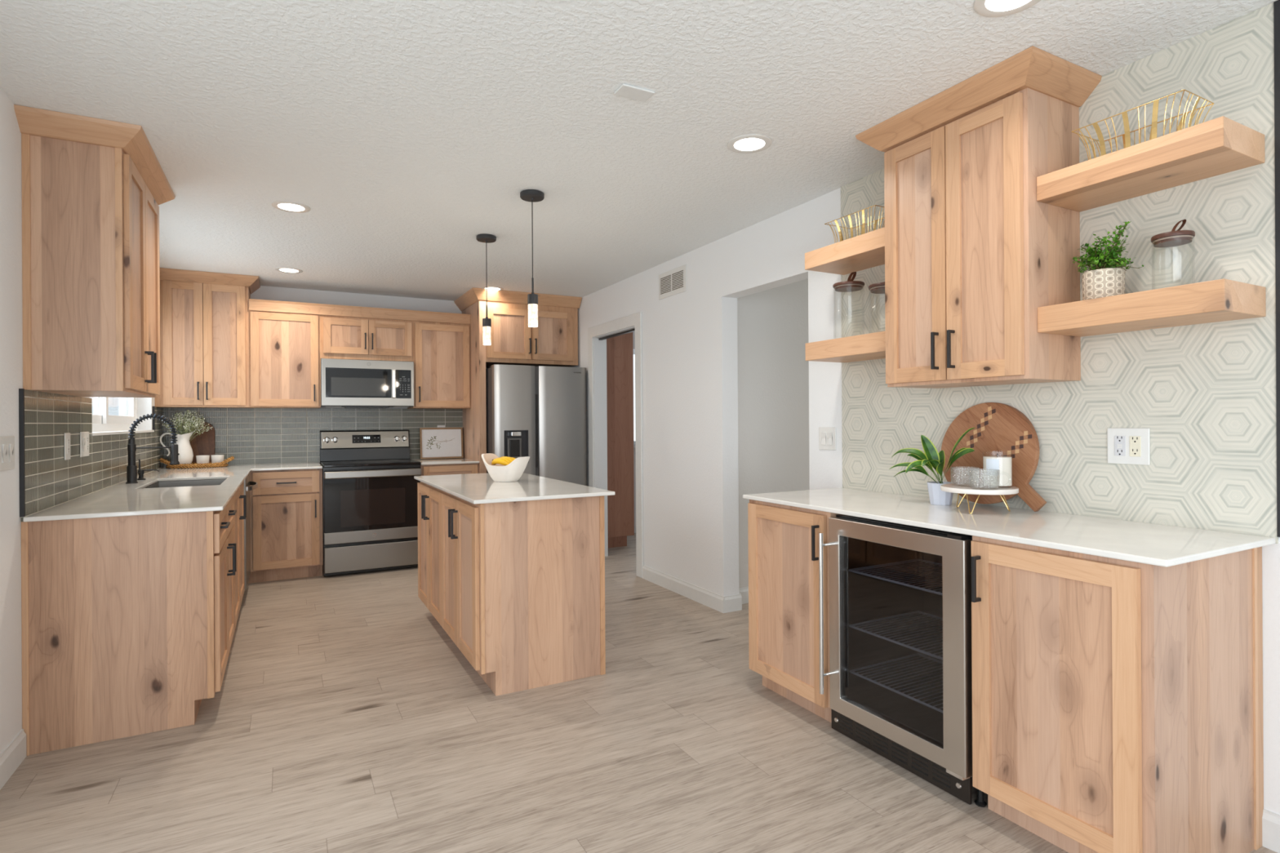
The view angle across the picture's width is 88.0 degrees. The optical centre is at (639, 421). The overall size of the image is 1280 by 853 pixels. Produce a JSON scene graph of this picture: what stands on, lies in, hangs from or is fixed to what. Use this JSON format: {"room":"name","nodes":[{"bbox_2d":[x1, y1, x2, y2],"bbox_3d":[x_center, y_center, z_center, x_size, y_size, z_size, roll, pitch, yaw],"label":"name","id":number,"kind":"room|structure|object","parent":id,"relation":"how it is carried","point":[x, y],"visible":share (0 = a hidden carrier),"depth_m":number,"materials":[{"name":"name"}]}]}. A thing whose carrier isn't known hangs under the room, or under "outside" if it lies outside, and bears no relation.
{"room":"kitchen","nodes":[
{"label":"kitchen","id":0,"kind":"room"},
{"bbox_2d":[0,88,155,754],"bbox_3d":[-1.609,0.038,0.995,0.140,2.440,10.120,0,0,-28],"label":"wall","id":1,"kind":"structure","parent":0,"point":[11,184],"depth_m":2.41,"materials":[{"name":"white paint"}]},
{"bbox_2d":[0,435,14,471],"bbox_3d":[-2.257,0.113,2.366,0.011,0.122,0.150,0,0,-28],"label":"switch plate","id":2,"kind":"object","parent":1,"relation":"attached to","point":[6,442],"visible":1,"depth_m":2.36,"materials":[{"name":"white plastic"}]},
{"bbox_2d":[0,728,26,790],"bbox_3d":[-2.081,1.209,2.051,0.013,0.105,1.015,0,0,-28],"label":"baseboard","id":3,"kind":"structure","parent":1,"relation":"attached to","point":[15,753],"depth_m":2.38,"materials":[{"name":"paint"}]},
{"bbox_2d":[18,388,25,516],"bbox_3d":[-2.326,0.117,2.495,0.013,0.482,0.013,0,0,-28],"label":"trim","id":4,"kind":"structure","parent":1,"relation":"attached to","point":[21,391],"depth_m":2.49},
{"bbox_2d":[20,389,92,521],"bbox_3d":[-2.569,0.129,2.946,0.010,0.499,1.010,0,0,-28],"label":"tiled wall","id":5,"kind":"structure","parent":1,"relation":"attached to","point":[51,481],"depth_m":2.83,"materials":[{"name":"grey tile"}]},
{"bbox_2d":[63,432,70,460],"bbox_3d":[-2.584,0.112,2.993,0.008,0.122,0.080,0,0,-28],"label":"outlet plate","id":6,"kind":"object","parent":5,"relation":"attached to","point":[66,435],"visible":1,"depth_m":2.98,"materials":[{"name":"white plastic"}]},
{"bbox_2d":[66,438,70,453],"bbox_3d":[-2.581,0.112,2.994,0.003,0.068,0.034,0,0,-28],"label":"receptacle","id":7,"kind":"object","parent":6,"relation":"attached to","point":[68,439],"depth_m":3.00,"materials":[{"name":"white plastic"}]},
{"bbox_2d":[80,431,88,457],"bbox_3d":[-2.721,0.110,3.252,0.011,0.122,0.150,0,0,-28],"label":"outlet plate","id":8,"kind":"object","parent":5,"relation":"attached to","point":[84,436],"visible":1,"depth_m":3.23,"materials":[{"name":"white plastic"}]},
{"bbox_2d":[86,436,88,450],"bbox_3d":[-2.736,0.111,3.284,0.003,0.068,0.034,0,0,-28],"label":"receptacle","id":9,"kind":"object","parent":8,"relation":"attached to","point":[87,437],"depth_m":3.28,"materials":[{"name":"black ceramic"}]},
{"bbox_2d":[13,104,175,397],"bbox_3d":[-2.371,-0.649,2.961,0.382,1.054,0.935,0,0,-28],"label":"upper cabinet","id":10,"kind":"object","parent":1,"relation":"attached to","point":[93,188],"visible":1,"depth_m":2.62,"materials":[{"name":"brown wood"}]},
{"bbox_2d":[92,431,154,493],"bbox_3d":[-3.237,0.224,4.194,0.010,0.317,1.822,0,0,-28],"label":"wall tiles","id":11,"kind":"structure","parent":1,"relation":"attached to","point":[109,452],"depth_m":3.86,"materials":[{"name":"grey tile"}]},
{"bbox_2d":[92,397,154,435],"bbox_3d":[-3.292,-0.377,4.150,0.154,0.907,1.790,0,0,-28],"label":"window","id":12,"kind":"structure","parent":1,"relation":"in","point":[103,424],"depth_m":4.15,"materials":[{"name":"white plastic"}]},
{"bbox_2d":[151,406,155,431],"bbox_3d":[-3.671,-0.024,5.004,0.014,0.184,0.015,0,0,-28],"label":"trim","id":13,"kind":"structure","parent":1,"relation":"attached to","point":[153,407],"depth_m":5.00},
{"bbox_2d":[154,406,163,469],"bbox_3d":[-3.775,0.137,5.197,0.010,0.499,0.425,0,0,-28],"label":"tiled wall","id":14,"kind":"structure","parent":1,"relation":"attached to","point":[158,452],"depth_m":5.18,"materials":[{"name":"grey tile"}]},
{"bbox_2d":[155,267,260,408],"bbox_3d":[-3.475,-0.642,5.360,0.701,1.054,0.426,0,0,-28],"label":"upper cabinet","id":15,"kind":"object","parent":1,"relation":"attached to","point":[204,316],"visible":0.99,"depth_m":5.23,"materials":[{"name":"brown wood"}]},
{"bbox_2d":[250,285,635,533],"bbox_3d":[-1.265,0.036,6.852,6.000,2.440,0.120,0,0,-28],"label":"wall","id":16,"kind":"structure","parent":0,"point":[268,293],"depth_m":6.10,"materials":[{"name":"white paint"}]},
{"bbox_2d":[248,310,320,408],"bbox_3d":[-3.011,-0.525,5.633,0.524,0.815,0.383,0,0,-28],"label":"upper cabinet","id":17,"kind":"object","parent":16,"relation":"attached to","point":[285,353],"visible":0.99,"depth_m":5.50,"materials":[{"name":"brown wood"}]},
{"bbox_2d":[163,408,462,467],"bbox_3d":[-2.807,0.131,5.952,2.410,0.499,0.010,0,0,-28],"label":"tiled wall","id":18,"kind":"structure","parent":16,"relation":"attached to","point":[252,436],"depth_m":5.81,"materials":[{"name":"grey tile"}]},
{"bbox_2d":[320,315,413,361],"bbox_3d":[-2.450,-0.737,5.934,0.752,0.398,0.383,0,0,-28],"label":"upper cabinet","id":19,"kind":"object","parent":16,"relation":"attached to","point":[341,337],"visible":0.98,"depth_m":5.78,"materials":[{"name":"brown wood"}]},
{"bbox_2d":[248,298,470,324],"bbox_3d":[-2.380,-0.954,5.796,1.789,0.090,0.031,0,0,-28],"label":"board","id":20,"kind":"object","parent":19,"relation":"attached to","point":[255,304],"visible":1,"depth_m":5.75,"materials":[{"name":"brown wood"}]},
{"bbox_2d":[320,358,413,408],"bbox_3d":[-2.435,-0.329,5.911,0.749,0.414,0.431,0,0,-28],"label":"microwave","id":21,"kind":"object","parent":19,"relation":"attached to","point":[344,383],"visible":1,"depth_m":5.74,"materials":[{"name":"silver metal"}]},
{"bbox_2d":[407,320,470,408],"bbox_3d":[-1.889,-0.532,6.234,0.517,0.815,0.383,0,0,-28],"label":"upper cabinet","id":22,"kind":"object","parent":16,"relation":"attached to","point":[441,350],"visible":1,"depth_m":6.10,"materials":[{"name":"brown wood"}]},
{"bbox_2d":[0,0,1277,301],"bbox_3d":[1.095,-1.249,2.391,6.240,0.100,10.220,0,0,-28],"label":"ceiling","id":23,"kind":"structure","parent":0,"point":[409,131],"depth_m":2.48,"materials":[{"name":"white paint"}]},
{"bbox_2d":[275,266,302,273],"bbox_3d":[-2.719,-1.171,5.138,0.190,0.006,0.190,0,0,-28],"label":"recessed light","id":24,"kind":"object","parent":23,"relation":"in","point":[284,269],"visible":1,"depth_m":5.13,"materials":[{"name":"white"}]},
{"bbox_2d":[271,200,310,213],"bbox_3d":[-1.914,-1.177,3.639,0.190,0.006,0.190,0,0,-28],"label":"recessed light","id":25,"kind":"object","parent":23,"relation":"in","point":[290,206],"visible":1,"depth_m":3.63,"materials":[{"name":"white plastic"}]},
{"bbox_2d":[476,233,496,345],"bbox_3d":[-0.981,-0.838,4.241,0.124,0.694,0.124,0,0,-28],"label":"pendant light","id":26,"kind":"object","parent":23,"relation":"hanging from","point":[483,237],"visible":1,"depth_m":4.22,"materials":[{"name":"black metal"}]},
{"bbox_2d":[481,286,503,290],"bbox_3d":[-1.311,-1.180,5.897,0.190,0.006,0.190,0,0,-28],"label":"recessed light","id":27,"kind":"object","parent":23,"relation":"in","point":[484,287],"visible":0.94,"depth_m":5.87,"materials":[{"name":"white"}]},
{"bbox_2d":[520,189,544,327],"bbox_3d":[-0.559,-0.841,3.450,0.124,0.694,0.124,0,0,-28],"label":"pendant light","id":28,"kind":"object","parent":23,"relation":"hanging from","point":[528,195],"visible":1,"depth_m":3.43,"materials":[{"name":"black metal"}]},
{"bbox_2d":[613,83,654,102],"bbox_3d":[-0.021,-1.188,2.395,0.129,0.008,0.077,0,0,-28],"label":"cover plate","id":29,"kind":"object","parent":23,"relation":"attached to","point":[627,91],"visible":1,"depth_m":2.39,"materials":[{"name":"paint"}]},
{"bbox_2d":[727,133,772,153],"bbox_3d":[0.470,-1.192,2.851,0.190,0.006,0.190,0,0,-28],"label":"recessed light","id":30,"kind":"object","parent":23,"relation":"in","point":[753,143],"visible":1,"depth_m":2.84,"materials":[{"name":"white plastic"}]},
{"bbox_2d":[973,0,1040,17],"bbox_3d":[1.045,-1.195,1.865,0.190,0.006,0.190,0,0,-28],"label":"recessed light","id":31,"kind":"object","parent":23,"relation":"in","point":[988,8],"visible":1,"depth_m":1.91,"materials":[{"name":"white plastic"}]},
{"bbox_2d":[0,533,1277,852],"bbox_3d":[1.111,1.291,2.391,6.240,0.100,10.220,0,0,-28],"label":"floor","id":32,"kind":"structure","parent":0,"point":[344,717],"depth_m":2.44,"materials":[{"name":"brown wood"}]},
{"bbox_2d":[21,496,236,755],"bbox_3d":[-2.264,0.820,3.079,0.664,0.885,0.962,0,0,-28],"label":"base cabinet","id":33,"kind":"object","parent":32,"relation":"on","point":[127,622],"visible":0.99,"depth_m":2.65,"materials":[{"name":"brown wood"}]},
{"bbox_2d":[232,480,246,628],"bbox_3d":[-2.729,0.823,3.949,0.661,0.885,1.009,0,0,-28],"label":"base cabinet","id":34,"kind":"object","parent":32,"relation":"on","point":[240,499],"visible":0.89,"depth_m":4.05,"materials":[{"name":"brown wood"}]},
{"bbox_2d":[244,473,257,591],"bbox_3d":[-3.075,0.827,4.685,0.653,0.882,0.599,0,0,-28],"label":"dishwasher","id":35,"kind":"object","parent":32,"relation":"on","point":[247,488],"visible":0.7,"depth_m":4.69,"materials":[{"name":"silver metal"}]},
{"bbox_2d":[248,468,323,583],"bbox_3d":[-3.212,0.826,5.360,1.143,0.885,0.661,0,0,-28],"label":"base cabinet","id":36,"kind":"object","parent":32,"relation":"on","point":[286,507],"visible":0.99,"depth_m":5.26,"materials":[{"name":"brown wood"}]},
{"bbox_2d":[22,462,322,522],"bbox_3d":[-2.590,0.371,4.202,1.136,0.018,3.278,0,0,-28],"label":"countertop","id":37,"kind":"structure","parent":36,"relation":"on","point":[122,499],"depth_m":3.19,"materials":[{"name":"white stone"}]},
{"bbox_2d":[137,469,159,479],"bbox_3d":[-3.097,0.333,4.179,0.121,0.064,0.046,0,0,-28],"label":"soap dispenser","id":38,"kind":"object","parent":37,"relation":"on","point":[141,473],"visible":0.93,"depth_m":4.16,"materials":[{"name":"black metal"}]},
{"bbox_2d":[125,413,179,484],"bbox_3d":[-2.913,0.158,3.968,0.264,0.412,0.058,0,0,-28],"label":"kitchen faucet","id":39,"kind":"object","parent":37,"relation":"on","point":[131,469],"visible":1,"depth_m":3.93,"materials":[{"name":"black metal"}]},
{"bbox_2d":[143,479,226,488],"bbox_3d":[-2.731,0.493,4.000,0.425,0.224,0.770,0,0,-28],"label":"sink","id":40,"kind":"object","parent":37,"relation":"in","point":[211,482],"visible":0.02,"depth_m":4.30,"materials":[{"name":"silver metal"}]},
{"bbox_2d":[159,456,234,468],"bbox_3d":[-3.546,0.325,5.316,0.505,0.083,0.239,0,0,-28],"label":"woven tray","id":41,"kind":"object","parent":37,"relation":"on","point":[223,464],"visible":0.91,"depth_m":5.23,"materials":[{"name":"wicker"}]},
{"bbox_2d":[159,431,194,464],"bbox_3d":[-3.665,0.217,5.268,0.210,0.282,0.149,0,0,-1],"label":"ceramic pitcher","id":42,"kind":"object","parent":41,"relation":"on","point":[184,449],"visible":0.73,"depth_m":5.22,"materials":[{"name":"white ceramic"}]},
{"bbox_2d":[162,409,212,439],"bbox_3d":[-3.606,0.050,5.288,0.298,0.296,0.228,0,0,-9],"label":"flower bouquet","id":43,"kind":"object","parent":42,"relation":"in","point":[189,423],"visible":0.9,"depth_m":5.27,"materials":[{"name":"green plant"}]},
{"bbox_2d":[195,455,209,463],"bbox_3d":[-3.510,0.315,5.325,0.092,0.085,0.092,0,0,-28],"label":"ceramic cup","id":44,"kind":"object","parent":41,"relation":"on","point":[200,459],"visible":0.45,"depth_m":5.29,"materials":[{"name":"white ceramic"}]},
{"bbox_2d":[210,454,224,462],"bbox_3d":[-3.432,0.314,5.389,0.092,0.085,0.092,0,0,-28],"label":"ceramic cup","id":45,"kind":"object","parent":41,"relation":"on","point":[215,458],"visible":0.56,"depth_m":5.36,"materials":[{"name":"white ceramic"}]},
{"bbox_2d":[189,422,214,462],"bbox_3d":[-3.607,0.178,5.464,0.176,0.356,0.065,0,0,-28],"label":"cutting board","id":46,"kind":"object","parent":37,"relation":"on","point":[203,444],"visible":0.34,"depth_m":5.46,"materials":[{"name":"brown wood"}]},
{"bbox_2d":[319,429,421,576],"bbox_3d":[-2.352,0.663,5.775,0.758,1.171,0.688,0,0,-28],"label":"range","id":47,"kind":"object","parent":32,"relation":"on","point":[370,502],"visible":0.98,"depth_m":5.54,"materials":[{"name":"silver metal"}]},
{"bbox_2d":[320,458,421,467],"bbox_3d":[-2.352,0.359,5.773,0.757,0.022,0.583,0,0,-28],"label":"cooktop","id":48,"kind":"object","parent":47,"relation":"in","point":[326,463],"depth_m":5.65,"materials":[{"name":"black glass"}]},
{"bbox_2d":[420,462,478,475],"bbox_3d":[-1.808,0.817,6.112,0.503,0.885,0.661,0,0,-28],"label":"base cabinet","id":49,"kind":"object","parent":32,"relation":"on","point":[453,468],"visible":0.05,"depth_m":5.85,"materials":[{"name":"brown wood"}]},
{"bbox_2d":[413,457,479,465],"bbox_3d":[-1.814,0.366,6.115,0.506,0.018,0.638,0,0,-28],"label":"countertop","id":50,"kind":"structure","parent":49,"relation":"on","point":[454,460],"depth_m":5.93,"materials":[{"name":"white stone"}]},
{"bbox_2d":[419,427,463,459],"bbox_3d":[-1.901,0.206,6.362,0.402,0.297,0.044,0,0,-28],"label":"framed print","id":51,"kind":"object","parent":50,"relation":"on","point":[434,442],"visible":1,"depth_m":6.36,"materials":[{"name":"white paper"}]},
{"bbox_2d":[426,435,440,448],"bbox_3d":[-1.971,0.202,6.326,0.143,0.128,0.011,0,0,-28],"label":"print","id":52,"kind":"object","parent":51,"relation":"attached to","point":[432,442],"depth_m":6.33,"materials":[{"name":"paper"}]},
{"bbox_2d":[413,472,614,696],"bbox_3d":[-0.800,0.802,3.792,0.716,0.903,1.548,0,0,-28],"label":"kitchen island","id":53,"kind":"object","parent":32,"relation":"on","point":[513,573],"visible":0.98,"depth_m":3.18,"materials":[{"name":"brown wood"}]},
{"bbox_2d":[413,472,614,504],"bbox_3d":[-0.796,0.359,3.796,0.700,0.018,1.548,0,0,-28],"label":"island countertop","id":54,"kind":"structure","parent":53,"relation":"on","point":[473,488],"depth_m":3.46,"materials":[{"name":"white stone"}]},
{"bbox_2d":[481,453,529,482],"bbox_3d":[-0.788,0.270,3.890,0.292,0.160,0.176,0,0,28],"label":"dough bowl","id":55,"kind":"object","parent":54,"relation":"on","point":[513,472],"visible":0.94,"depth_m":3.83,"materials":[{"name":"white ceramic"}]},
{"bbox_2d":[491,456,515,465],"bbox_3d":[-0.788,0.233,3.891,0.168,0.056,0.120,0,0,-7],"label":"banana bunch","id":56,"kind":"object","parent":55,"relation":"in","point":[504,460],"visible":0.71,"depth_m":3.85,"materials":[{"name":"yellow food"}]},
{"bbox_2d":[453,287,582,473],"bbox_3d":[-1.179,0.036,6.411,1.042,2.439,0.738,0,0,-28],"label":"tall cabinet","id":57,"kind":"object","parent":32,"relation":"on","point":[553,342],"visible":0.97,"depth_m":6.12,"materials":[{"name":"brown wood"}]},
{"bbox_2d":[485,364,586,485],"bbox_3d":[-1.077,0.366,6.357,0.876,1.737,0.868,0,0,-28],"label":"refrigerator","id":58,"kind":"object","parent":32,"relation":"on","point":[539,413],"visible":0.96,"depth_m":5.99,"materials":[{"name":"silver metal"}]},
{"bbox_2d":[606,332,634,547],"bbox_3d":[-0.418,0.101,6.860,0.451,2.300,0.655,0,0,-28],"label":"door","id":59,"kind":"structure","parent":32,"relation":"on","point":[620,353],"depth_m":6.61,"materials":[{"name":"brown wood"}]},
{"bbox_2d":[747,499,838,723],"bbox_3d":[0.878,0.800,2.998,0.655,0.885,0.524,0,0,-28],"label":"bar cabinet","id":60,"kind":"object","parent":32,"relation":"on","point":[784,644],"visible":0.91,"depth_m":2.84,"materials":[{"name":"brown wood"}]},
{"bbox_2d":[818,514,986,807],"bbox_3d":[1.103,0.803,2.493,0.632,0.876,0.646,0,0,-28],"label":"beverage fridge","id":61,"kind":"object","parent":32,"relation":"on","point":[900,672],"visible":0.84,"depth_m":2.57,"materials":[{"name":"silver metal"}]},
{"bbox_2d":[848,558,942,595],"bbox_3d":[1.127,0.586,2.485,0.403,0.010,0.531,0,0,-28],"label":"wire shelf","id":62,"kind":"object","parent":61,"relation":"attached to","point":[863,568],"depth_m":2.63,"materials":[{"name":"metal"}]},
{"bbox_2d":[848,610,942,660],"bbox_3d":[1.129,0.806,2.485,0.403,0.010,0.531,0,0,-28],"label":"wire shelf","id":63,"kind":"object","parent":61,"relation":"attached to","point":[866,621],"depth_m":2.63,"materials":[{"name":"metal"}]},
{"bbox_2d":[848,653,942,713],"bbox_3d":[1.130,0.986,2.485,0.403,0.010,0.531,0,0,-28],"label":"wire shelf","id":64,"kind":"object","parent":61,"relation":"attached to","point":[855,668],"depth_m":2.64,"materials":[{"name":"metal"}]},
{"bbox_2d":[971,535,1263,852],"bbox_3d":[1.412,0.797,2.003,0.656,0.885,0.501,0,0,-28],"label":"bar cabinet","id":65,"kind":"object","parent":32,"relation":"on","point":[1117,704],"visible":0.96,"depth_m":1.81,"materials":[{"name":"brown wood"}]},
{"bbox_2d":[742,488,1275,567],"bbox_3d":[1.154,0.347,2.507,0.620,0.018,1.697,0,0,-28],"label":"countertop","id":66,"kind":"structure","parent":65,"relation":"on","point":[1156,544],"depth_m":2.12,"materials":[{"name":"white stone"}]},
{"bbox_2d":[889,427,974,505],"bbox_3d":[1.189,0.181,2.709,0.366,0.313,0.159,0,0,42],"label":"potted plant","id":67,"kind":"object","parent":66,"relation":"on","point":[931,458],"visible":0.98,"depth_m":2.71,"materials":[{"name":"green plant"}]},
{"bbox_2d":[926,481,953,505],"bbox_3d":[1.229,0.293,2.710,0.106,0.088,0.106,0,0,-28],"label":"pot","id":68,"kind":"object","parent":66,"relation":"on","point":[937,496],"depth_m":2.68,"materials":[{"name":"white ceramic"}]},
{"bbox_2d":[940,483,1018,514],"bbox_3d":[1.278,0.291,2.502,0.264,0.092,0.264,0,0,-28],"label":"cake stand","id":69,"kind":"object","parent":66,"relation":"on","point":[1008,490],"visible":0.94,"depth_m":2.43,"materials":[{"name":"white ceramic"}]},
{"bbox_2d":[948,466,979,486],"bbox_3d":[1.233,0.210,2.534,0.128,0.069,0.101,0,0,-28],"label":"glass mug","id":70,"kind":"object","parent":69,"relation":"on","point":[957,482],"visible":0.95,"depth_m":2.55,"materials":[{"name":"white"}]},
{"bbox_2d":[968,468,999,489],"bbox_3d":[1.265,0.209,2.409,0.101,0.069,0.133,0,0,-28],"label":"glass mug","id":71,"kind":"object","parent":69,"relation":"on","point":[983,486],"visible":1,"depth_m":2.42,"materials":[{"name":"white"}]},
{"bbox_2d":[982,451,1013,486],"bbox_3d":[1.347,0.178,2.499,0.101,0.131,0.100,0,0,-28],"label":"candle jar","id":72,"kind":"object","parent":69,"relation":"on","point":[991,476],"visible":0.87,"depth_m":2.46,"materials":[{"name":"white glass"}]},
{"bbox_2d":[941,402,1046,511],"bbox_3d":[1.398,0.128,2.638,0.079,0.410,0.449,0,0,-28],"label":"serving board","id":73,"kind":"object","parent":66,"relation":"on","point":[1002,429],"visible":0.87,"depth_m":2.63,"materials":[{"name":"brown wood"}]},
{"bbox_2d":[966,406,991,445],"bbox_3d":[1.374,0.019,2.687,0.011,0.162,0.104,0,0,-42],"label":"inlay","id":74,"kind":"object","parent":73,"relation":"attached to","point":[980,418],"depth_m":2.69,"materials":[{"name":"brown wood"}]},
{"bbox_2d":[1007,431,1027,454],"bbox_3d":[1.444,0.098,2.538,0.009,0.125,0.078,0,0,-38],"label":"inlay","id":75,"kind":"object","parent":73,"relation":"attached to","point":[1017,441],"depth_m":2.54,"materials":[{"name":"brown wood"}]},
{"bbox_2d":[737,278,809,588],"bbox_3d":[1.662,0.018,5.116,2.480,2.440,0.106,0,0,-28],"label":"wall","id":76,"kind":"structure","parent":0,"point":[772,324],"depth_m":4.66,"materials":[{"name":"grey paint"}]},
{"bbox_2d":[738,586,748,604],"bbox_3d":[1.698,1.185,5.063,2.479,0.105,0.013,0,0,-28],"label":"baseboard","id":77,"kind":"structure","parent":76,"relation":"attached to","point":[744,591],"depth_m":4.53,"materials":[{"name":"paint"}]},
{"bbox_2d":[569,3,1279,814],"bbox_3d":[1.526,0.018,2.607,0.131,2.440,10.000,0,0,-28],"label":"wall","id":78,"kind":"structure","parent":0,"point":[1205,393],"depth_m":2.35,"materials":[{"name":"white paint"}]},
{"bbox_2d":[587,311,643,577],"bbox_3d":[-0.229,0.187,5.738,0.017,2.125,1.040,0,0,-28],"label":"door frame","id":79,"kind":"structure","parent":78,"relation":"in","point":[635,319],"depth_m":5.34,"materials":[{"name":"paint"}]},
{"bbox_2d":[632,349,635,448],"bbox_3d":[0.467,-0.262,7.747,1.420,1.105,0.140,0,0,-28],"label":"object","id":80,"kind":"structure","parent":79,"relation":"attached to","point":[633,350],"depth_m":7.48,"materials":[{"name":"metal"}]},
{"bbox_2d":[598,328,635,340],"bbox_3d":[-0.174,-0.762,5.770,0.030,0.016,0.823,0,0,-28],"label":"door track","id":81,"kind":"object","parent":78,"relation":"attached to","point":[632,330],"depth_m":5.78,"materials":[{"name":"grey metal"}]},
{"bbox_2d":[658,264,686,299],"bbox_3d":[0.235,-1.020,4.869,0.006,0.190,0.390,0,0,-28],"label":"air vent","id":82,"kind":"object","parent":78,"relation":"in","point":[673,282],"visible":1,"depth_m":4.85,"materials":[{"name":"white plastic"}]},
{"bbox_2d":[642,564,724,613],"bbox_3d":[0.285,1.194,4.795,0.013,0.105,1.103,0,0,-28],"label":"baseboard","id":83,"kind":"structure","parent":78,"relation":"attached to","point":[710,599],"depth_m":4.71,"materials":[{"name":"paint"}]},
{"bbox_2d":[724,593,742,613],"bbox_3d":[0.609,1.192,4.351,0.138,0.105,0.013,0,0,-28],"label":"baseboard","id":84,"kind":"object","parent":78,"relation":"attached to","point":[732,602],"visible":1,"depth_m":4.35,"materials":[{"name":"paint"}]},
{"bbox_2d":[818,426,835,450],"bbox_3d":[0.982,0.089,3.483,0.011,0.120,0.122,0,0,-28],"label":"switch plate","id":85,"kind":"object","parent":78,"relation":"attached to","point":[827,435],"visible":1,"depth_m":3.48,"materials":[{"name":"white plastic"}]},
{"bbox_2d":[804,226,884,275],"bbox_3d":[1.051,-0.786,3.075,0.264,0.082,0.542,0,0,-28],"label":"floating shelf","id":86,"kind":"object","parent":78,"relation":"attached to","point":[866,251],"visible":0.51,"depth_m":3.06,"materials":[{"name":"brown wood"}]},
{"bbox_2d":[824,204,884,243],"bbox_3d":[1.027,-0.885,3.055,0.179,0.113,0.308,0,0,-28],"label":"wire basket","id":87,"kind":"object","parent":86,"relation":"on","point":[863,226],"visible":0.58,"depth_m":3.03,"materials":[{"name":"gold metal"}]},
{"bbox_2d":[804,330,885,362],"bbox_3d":[1.054,-0.343,3.075,0.264,0.086,0.542,0,0,-28],"label":"floating shelf","id":88,"kind":"object","parent":78,"relation":"attached to","point":[871,346],"visible":0.51,"depth_m":3.04,"materials":[{"name":"brown wood"}]},
{"bbox_2d":[832,271,864,338],"bbox_3d":[1.001,-0.555,3.178,0.146,0.338,0.146,0,0,-28],"label":"glass jar","id":89,"kind":"object","parent":88,"relation":"on","point":[848,286],"visible":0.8,"depth_m":3.15,"materials":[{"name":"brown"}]},
{"bbox_2d":[868,281,884,333],"bbox_3d":[1.103,-0.533,2.966,0.154,0.292,0.154,0,0,-28],"label":"glass jar","id":90,"kind":"object","parent":88,"relation":"on","point":[879,287],"visible":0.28,"depth_m":2.94,"materials":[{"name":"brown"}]},
{"bbox_2d":[855,45,1102,388],"bbox_3d":[1.256,-0.672,2.539,0.400,1.054,0.747,0,0,-28],"label":"upper cabinet","id":91,"kind":"object","parent":78,"relation":"attached to","point":[972,255],"visible":1,"depth_m":2.36,"materials":[{"name":"brown wood"}]},
{"bbox_2d":[1106,427,1150,465],"bbox_3d":[1.645,0.083,2.236,0.009,0.122,0.128,0,0,-28],"label":"outlet plate","id":92,"kind":"object","parent":78,"relation":"attached to","point":[1126,446],"visible":1,"depth_m":2.23,"materials":[{"name":"white plastic"}]},
{"bbox_2d":[1114,435,1125,456],"bbox_3d":[1.632,0.083,2.255,0.003,0.068,0.034,0,0,-28],"label":"receptacle","id":93,"kind":"object","parent":92,"relation":"attached to","point":[1119,441],"depth_m":2.25,"materials":[{"name":"white plastic"}]},
{"bbox_2d":[1129,435,1141,457],"bbox_3d":[1.654,0.083,2.214,0.003,0.068,0.034,0,0,-28],"label":"receptacle","id":94,"kind":"object","parent":92,"relation":"attached to","point":[1135,441],"depth_m":2.21,"materials":[{"name":"white plastic"}]},
{"bbox_2d":[1036,115,1265,212],"bbox_3d":[1.578,-0.790,2.085,0.258,0.082,0.508,0,0,-28],"label":"floating shelf","id":95,"kind":"object","parent":78,"relation":"attached to","point":[1222,144],"visible":1,"depth_m":1.99,"materials":[{"name":"brown wood"}]},
{"bbox_2d":[1071,88,1213,159],"bbox_3d":[1.553,-0.888,2.060,0.179,0.113,0.308,0,0,-28],"label":"wire basket","id":96,"kind":"object","parent":95,"relation":"on","point":[1126,137],"visible":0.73,"depth_m":2.02,"materials":[{"name":"gold metal"}]},
{"bbox_2d":[1037,278,1266,337],"bbox_3d":[1.581,-0.346,2.085,0.258,0.086,0.508,0,0,-28],"label":"floating shelf","id":97,"kind":"object","parent":78,"relation":"attached to","point":[1223,300],"visible":1,"depth_m":1.97,"materials":[{"name":"brown wood"}]},
{"bbox_2d":[1072,221,1144,300],"bbox_3d":[1.531,-0.521,2.186,0.178,0.264,0.183,0,0,-21],"label":"potted shrub","id":98,"kind":"object","parent":97,"relation":"on","point":[1105,277],"visible":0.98,"depth_m":2.15,"materials":[{"name":"green plant"}]},
{"bbox_2d":[1151,219,1195,283],"bbox_3d":[1.627,-0.504,2.025,0.106,0.227,0.106,0,0,-28],"label":"glass jar","id":99,"kind":"object","parent":97,"relation":"on","point":[1179,237],"visible":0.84,"depth_m":2.00,"materials":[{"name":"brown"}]},
{"bbox_2d":[1262,808,1279,852],"bbox_3d":[2.826,1.178,0.053,0.013,0.105,4.276,0,0,-28],"label":"baseboard","id":100,"kind":"structure","parent":78,"relation":"attached to","point":[1270,820],"depth_m":1.92,"materials":[{"name":"paint"}]},
{"bbox_2d":[1273,0,1279,537],"bbox_3d":[1.830,-0.436,1.897,0.010,1.534,0.015,0,0,-28],"label":"trim","id":101,"kind":"structure","parent":78,"relation":"attached to","point":[1277,3],"depth_m":1.90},
{"bbox_2d":[1081,267,1124,300],"bbox_3d":[1.529,-0.442,2.188,0.117,0.106,0.117,0,0,-28],"label":"pot","id":102,"kind":"object","parent":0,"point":[1097,282],"depth_m":2.14,"materials":[{"name":"ceramic"}]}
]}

